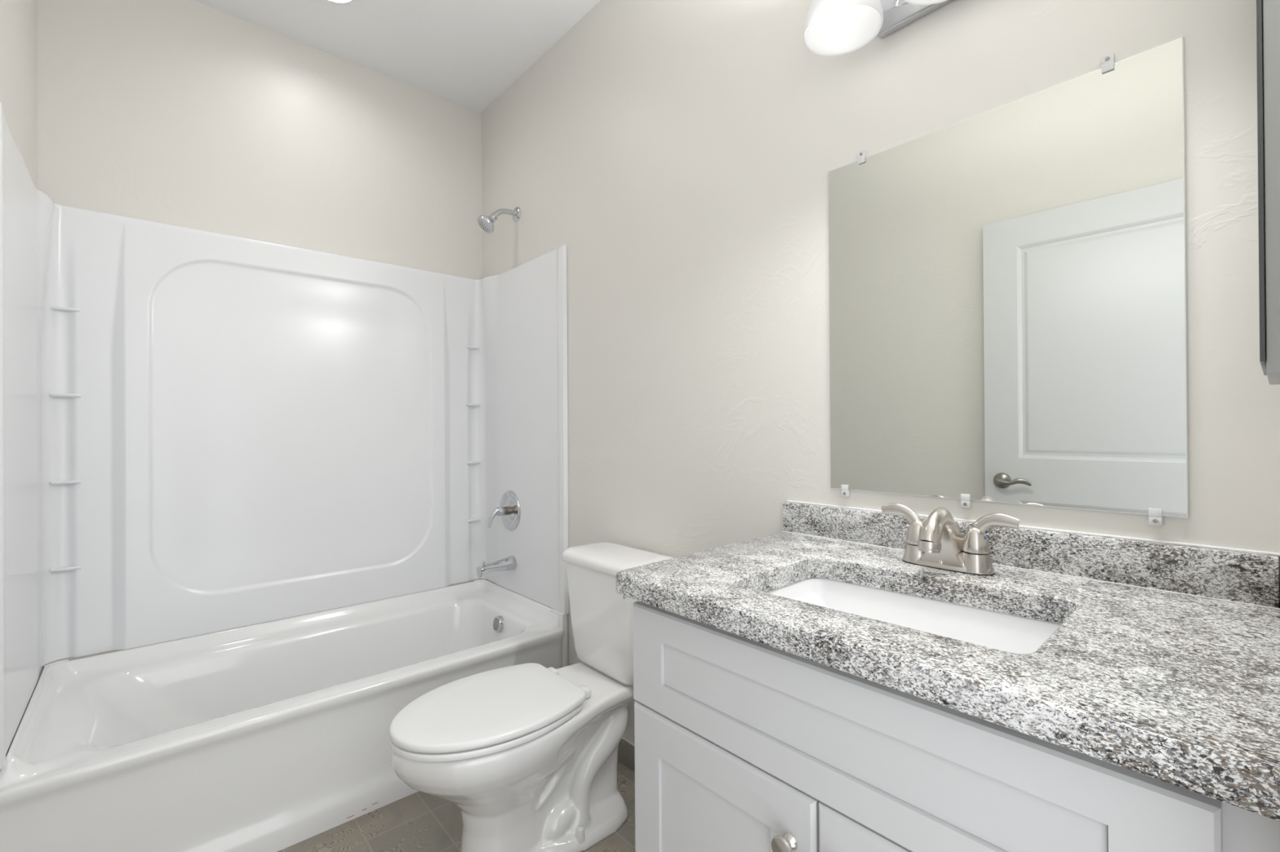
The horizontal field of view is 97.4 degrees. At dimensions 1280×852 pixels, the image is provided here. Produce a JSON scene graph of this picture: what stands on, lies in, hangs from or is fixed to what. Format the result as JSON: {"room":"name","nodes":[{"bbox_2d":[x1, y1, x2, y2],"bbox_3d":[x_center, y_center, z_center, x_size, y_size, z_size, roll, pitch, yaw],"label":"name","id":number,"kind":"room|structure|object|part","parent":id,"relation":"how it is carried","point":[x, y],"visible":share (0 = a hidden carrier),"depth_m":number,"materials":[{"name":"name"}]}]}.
{"room":"bathroom","nodes":[
{"label":"bathroom","id":0,"kind":"room"},
{"bbox_2d":[0,0,37,188],"bbox_3d":[-1.095,-0.191,0.771,0.110,2.762,2.870,0,0,-41],"label":"wall","id":1,"kind":"structure","parent":0,"point":[18,18],"depth_m":1.57,"materials":[{"name":"white paint"}]},
{"bbox_2d":[37,0,482,279],"bbox_3d":[-1.394,-0.184,2.347,1.524,2.762,0.110,0,0,-41],"label":"wall","id":2,"kind":"structure","parent":0,"point":[187,113],"depth_m":2.17,"materials":[{"name":"white paint"}]},
{"bbox_2d":[0,102,568,769],"bbox_3d":[-1.100,0.018,2.014,1.522,1.470,0.774,0,0,-41],"label":"tub surround","id":3,"kind":"object","parent":2,"relation":"attached to","point":[202,432],"visible":1,"depth_m":2.12,"materials":[{"name":"white plastic"}]},
{"bbox_2d":[49,306,79,311],"bbox_3d":[-1.867,-0.379,1.827,0.068,0.012,0.032,0,0,-41],"label":"corner shelf","id":4,"kind":"object","parent":3,"relation":"attached to","point":[52,308],"depth_m":1.82,"materials":[{"name":"white plastic"}]},
{"bbox_2d":[50,565,80,572],"bbox_3d":[-1.861,0.463,1.824,0.068,0.012,0.032,0,0,-41],"label":"corner shelf","id":5,"kind":"object","parent":3,"relation":"attached to","point":[53,568],"depth_m":1.82,"materials":[{"name":"white plastic"}]},
{"bbox_2d":[50,480,80,484],"bbox_3d":[-1.863,0.183,1.825,0.068,0.012,0.032,0,0,-41],"label":"corner shelf","id":6,"kind":"object","parent":3,"relation":"attached to","point":[52,482],"depth_m":1.82,"materials":[{"name":"white plastic"}]},
{"bbox_2d":[50,393,80,397],"bbox_3d":[-1.865,-0.099,1.826,0.068,0.012,0.032,0,0,-41],"label":"corner shelf","id":7,"kind":"object","parent":3,"relation":"attached to","point":[52,395],"depth_m":1.82,"materials":[{"name":"white plastic"}]},
{"bbox_2d":[466,404,479,406],"bbox_3d":[-0.817,-0.102,2.749,0.068,0.012,0.032,0,0,-41],"label":"corner shelf","id":8,"kind":"object","parent":3,"relation":"attached to","point":[467,405],"depth_m":2.74,"materials":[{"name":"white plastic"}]},
{"bbox_2d":[466,346,479,349],"bbox_3d":[-0.819,-0.382,2.750,0.068,0.012,0.032,0,0,-41],"label":"corner shelf","id":9,"kind":"object","parent":3,"relation":"attached to","point":[467,347],"depth_m":2.74,"materials":[{"name":"white plastic"}]},
{"bbox_2d":[466,518,480,522],"bbox_3d":[-0.814,0.460,2.747,0.068,0.012,0.032,0,0,-41],"label":"corner shelf","id":10,"kind":"object","parent":3,"relation":"attached to","point":[468,520],"depth_m":2.74,"materials":[{"name":"white plastic"}]},
{"bbox_2d":[466,461,480,464],"bbox_3d":[-0.815,0.180,2.748,0.068,0.012,0.032,0,0,-41],"label":"corner shelf","id":11,"kind":"object","parent":3,"relation":"attached to","point":[468,462],"depth_m":2.74,"materials":[{"name":"white plastic"}]},
{"bbox_2d":[476,555,516,578],"bbox_3d":[-0.636,0.625,2.496,0.170,0.076,0.065,0,0,-41],"label":"tub spout","id":12,"kind":"object","parent":3,"relation":"attached to","point":[508,563],"visible":1,"depth_m":2.48,"materials":[{"name":"silver metal"}]},
{"bbox_2d":[487,490,520,530],"bbox_3d":[-0.630,0.385,2.531,0.113,0.182,0.182,0,0,-41],"label":"shower valve","id":13,"kind":"object","parent":3,"relation":"attached to","point":[509,510],"visible":1,"depth_m":2.54,"materials":[{"name":"silver metal"}]},
{"bbox_3d":[-0.645,0.409,2.517,0.071,0.090,0.041,0,0,-41],"label":"lever handle","id":14,"kind":"part","parent":13,"relation":"part of","materials":[{"name":"silver metal"}]},
{"bbox_2d":[192,0,600,112],"bbox_3d":[-0.491,-1.624,1.316,1.744,0.100,2.870,0,0,-41],"label":"ceiling","id":15,"kind":"structure","parent":0,"point":[466,53],"depth_m":2.24,"materials":[{"name":"white paint"}]},
{"bbox_2d":[324,0,355,4],"bbox_3d":[-1.101,-1.582,2.005,0.170,0.039,0.170,0,0,-41],"label":"recessed light","id":16,"kind":"object","parent":15,"relation":"in","point":[335,2],"visible":1,"depth_m":2.07,"materials":[{"name":"white paint"}]},
{"bbox_2d":[277,760,635,851],"bbox_3d":[-0.472,1.238,1.306,1.744,0.100,2.870,0,0,-41],"label":"floor","id":17,"kind":"structure","parent":0,"point":[419,821],"depth_m":1.65,"materials":[{"name":"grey tile"}]},
{"bbox_2d":[0,578,568,851],"bbox_3d":[-1.096,0.972,2.013,1.520,0.444,0.763,0,0,-41],"label":"bathtub","id":18,"kind":"object","parent":17,"relation":"on","point":[272,736],"visible":0.86,"depth_m":1.70,"materials":[{"name":"white ceramic"}]},
{"bbox_2d":[389,542,673,851],"bbox_3d":[-0.295,0.799,1.627,0.812,0.779,0.414,0,0,-41],"label":"toilet","id":19,"kind":"object","parent":17,"relation":"on","point":[527,753],"visible":0.98,"depth_m":1.55,"materials":[{"name":"white ceramic"}]},
{"bbox_3d":[-0.421,0.776,1.516,0.477,0.016,0.376,0,0,-41],"label":"seat","id":20,"kind":"part","parent":19,"relation":"part of","materials":[{"name":"white plastic"}]},
{"bbox_3d":[-0.417,0.754,1.519,0.487,0.021,0.376,0,0,-41],"label":"seat lid","id":21,"kind":"part","parent":19,"relation":"part of","materials":[{"name":"white plastic"}]},
{"bbox_3d":[-0.311,0.987,1.611,0.764,0.402,0.372,0,0,-41],"label":"bowl","id":22,"kind":"part","parent":19,"relation":"part of","materials":[{"name":"white ceramic"}]},
{"bbox_3d":[-0.070,0.617,1.827,0.185,0.334,0.388,0,0,-41],"label":"tank","id":23,"kind":"part","parent":19,"relation":"part of","materials":[{"name":"white ceramic"}]},
{"bbox_3d":[-0.072,0.429,1.826,0.212,0.041,0.414,0,0,-41],"label":"tank lid","id":24,"kind":"part","parent":19,"relation":"part of","materials":[{"name":"white ceramic"}]},
{"bbox_2d":[633,600,1279,851],"bbox_3d":[0.464,0.747,0.932,0.604,0.866,0.834,0,0,-41],"label":"vanity cabinet","id":25,"kind":"object","parent":17,"relation":"on","point":[742,744],"visible":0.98,"depth_m":0.74,"materials":[{"name":"white wood"}]},
{"bbox_3d":[0.121,0.794,0.923,0.020,0.548,0.384,0,0,-41],"label":"door","id":26,"kind":"part","parent":25,"relation":"part of","materials":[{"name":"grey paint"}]},
{"bbox_3d":[0.204,0.592,0.792,0.029,0.034,0.034,0,0,-41],"label":"knob","id":27,"kind":"part","parent":25,"relation":"part of","materials":[{"name":"silver metal"}]},
{"bbox_3d":[0.379,0.791,0.631,0.020,0.548,0.388,0,0,-41],"label":"door","id":28,"kind":"part","parent":25,"relation":"part of","materials":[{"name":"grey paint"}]},
{"bbox_2d":[615,500,1279,822],"bbox_3d":[0.450,0.253,0.951,0.604,0.120,0.880,0,0,-41],"label":"countertop","id":29,"kind":"structure","parent":25,"relation":"on","point":[1162,663],"depth_m":0.76,"materials":[{"name":"stone"}]},
{"bbox_2d":[766,577,1061,653],"bbox_3d":[0.417,0.379,0.923,0.356,0.132,0.491,0,0,-41],"label":"sink","id":30,"kind":"object","parent":29,"relation":"in","point":[1003,632],"visible":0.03,"depth_m":1.01,"materials":[{"name":"white porcelain"}]},
{"bbox_2d":[881,503,1019,575],"bbox_3d":[0.587,0.213,1.083,0.154,0.118,0.198,0,0,-4],"label":"faucet","id":31,"kind":"object","parent":29,"relation":"on","point":[939,542],"visible":1,"depth_m":1.05,"materials":[{"name":"silver metal"}]},
{"bbox_3d":[0.541,0.196,1.144,0.045,0.076,0.094,0,0,-41],"label":"lever handle","id":32,"kind":"part","parent":31,"relation":"part of","materials":[{"name":"silver metal"}]},
{"bbox_3d":[0.579,0.208,1.076,0.157,0.107,0.035,0,0,-41],"label":"spout","id":33,"kind":"part","parent":31,"relation":"part of","materials":[{"name":"silver metal"}]},
{"bbox_3d":[0.642,0.195,1.029,0.045,0.076,0.094,0,0,-41],"label":"lever handle","id":34,"kind":"part","parent":31,"relation":"part of","materials":[{"name":"silver metal"}]},
{"bbox_2d":[481,0,1279,743],"bbox_3d":[0.132,-0.195,1.851,0.110,2.762,2.870,0,0,-41],"label":"wall","id":35,"kind":"structure","parent":0,"point":[681,154],"depth_m":1.56,"materials":[{"name":"white paint"}]},
{"bbox_2d":[476,206,520,233],"bbox_3d":[-0.629,-0.918,2.488,0.186,0.146,0.086,0,0,-41],"label":"shower","id":36,"kind":"object","parent":35,"relation":"attached to","point":[486,223],"visible":1,"depth_m":2.46,"materials":[{"name":"silver metal"}]},
{"bbox_3d":[-0.603,-0.942,2.506,0.119,0.058,0.025,0,0,-41],"label":"shower arm","id":37,"kind":"part","parent":36,"relation":"part of","materials":[{"name":"silver metal"}]},
{"bbox_2d":[617,738,635,772],"bbox_3d":[0.064,1.144,1.843,0.010,0.085,1.025,0,0,-41],"label":"baseboard","id":38,"kind":"structure","parent":35,"relation":"attached to","point":[626,753],"depth_m":1.96,"materials":[{"name":"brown tile"}]},
{"bbox_2d":[622,736,634,746],"bbox_3d":[0.064,1.099,1.843,0.009,0.005,1.025,0,0,-41],"label":"trim","id":39,"kind":"structure","parent":35,"relation":"attached to","point":[623,737],"depth_m":1.96,"materials":[{"name":"white"}]},
{"bbox_2d":[841,484,849,497],"bbox_3d":[0.493,0.155,1.349,0.012,0.028,0.017,0,0,-41],"label":"mirror clip","id":40,"kind":"object","parent":35,"relation":"attached to","point":[845,492],"visible":1,"depth_m":1.34,"materials":[{"name":"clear plastic"}]},
{"bbox_2d":[857,150,866,164],"bbox_3d":[0.520,-0.629,1.316,0.012,0.028,0.017,0,0,-41],"label":"mirror clip","id":41,"kind":"object","parent":35,"relation":"attached to","point":[862,154],"visible":1,"depth_m":1.31,"materials":[{"name":"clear plastic"}]},
{"bbox_2d":[803,0,953,56],"bbox_3d":[0.593,-0.951,1.080,0.210,0.188,0.576,0,0,-41],"label":"vanity light","id":42,"kind":"object","parent":35,"relation":"attached to","point":[832,28],"visible":1,"depth_m":1.24,"materials":[{"name":"white glass"}]},
{"bbox_3d":[0.439,-0.910,1.220,0.060,0.086,0.060,0,0,-41],"label":"bulb","id":43,"kind":"part","parent":42,"relation":"part of","materials":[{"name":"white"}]},
{"bbox_3d":[0.439,-0.908,1.220,0.163,0.105,0.163,0,0,-41],"label":"lamp shade","id":44,"kind":"part","parent":42,"relation":"part of","materials":[{"name":"white glass"}]},
{"bbox_3d":[0.662,-0.940,1.142,0.025,0.112,0.367,0,0,-41],"label":"plate","id":45,"kind":"part","parent":42,"relation":"part of","materials":[{"name":"silver metal"}]},
{"bbox_3d":[0.575,-0.909,1.065,0.163,0.105,0.163,0,0,-41],"label":"lamp shade","id":46,"kind":"part","parent":42,"relation":"part of","materials":[{"name":"white glass"}]},
{"bbox_2d":[960,493,971,508],"bbox_3d":[0.667,0.153,1.151,0.012,0.028,0.017,0,0,-41],"label":"mirror clip","id":47,"kind":"object","parent":35,"relation":"attached to","point":[966,502],"visible":1,"depth_m":1.15,"materials":[{"name":"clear plastic"}]},
{"bbox_2d":[827,36,1188,518],"bbox_3d":[0.674,-0.239,1.146,0.006,0.779,0.630,0,0,-41],"label":"wall mirror","id":48,"kind":"object","parent":35,"relation":"attached to","point":[1007,282],"visible":1,"depth_m":1.07,"materials":[{"name":"white mirror"}]},
{"bbox_2d":[782,502,1279,608],"bbox_3d":[0.661,0.234,1.151,0.020,0.076,0.856,0,0,-41],"label":"backsplash","id":49,"kind":"structure","parent":35,"relation":"attached to","point":[1249,578],"depth_m":0.98,"materials":[{"name":"stone"}]},
{"bbox_2d":[1101,53,1115,73],"bbox_3d":[0.816,-0.632,0.980,0.012,0.028,0.017,0,0,-41],"label":"mirror clip","id":50,"kind":"object","parent":35,"relation":"attached to","point":[1108,61],"visible":1,"depth_m":0.98,"materials":[{"name":"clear plastic"}]},
{"bbox_2d":[1148,508,1163,526],"bbox_3d":[0.858,0.151,0.935,0.012,0.028,0.017,0,0,-41],"label":"mirror clip","id":51,"kind":"object","parent":35,"relation":"attached to","point":[1155,515],"visible":1,"depth_m":0.93,"materials":[{"name":"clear plastic"}]},
{"bbox_2d":[1256,0,1279,384],"bbox_3d":[0.805,-0.421,0.707,0.274,0.724,0.036,0,0,-41],"label":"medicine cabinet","id":52,"kind":"object","parent":35,"relation":"attached to","point":[1268,11],"visible":1,"depth_m":0.62,"materials":[{"name":"grey metal"}]},
{"bbox_3d":[0.795,-0.425,0.719,0.274,0.705,0.004,0,0,-41],"label":"mirror door","id":53,"kind":"part","parent":52,"relation":"part of","materials":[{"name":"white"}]}
]}

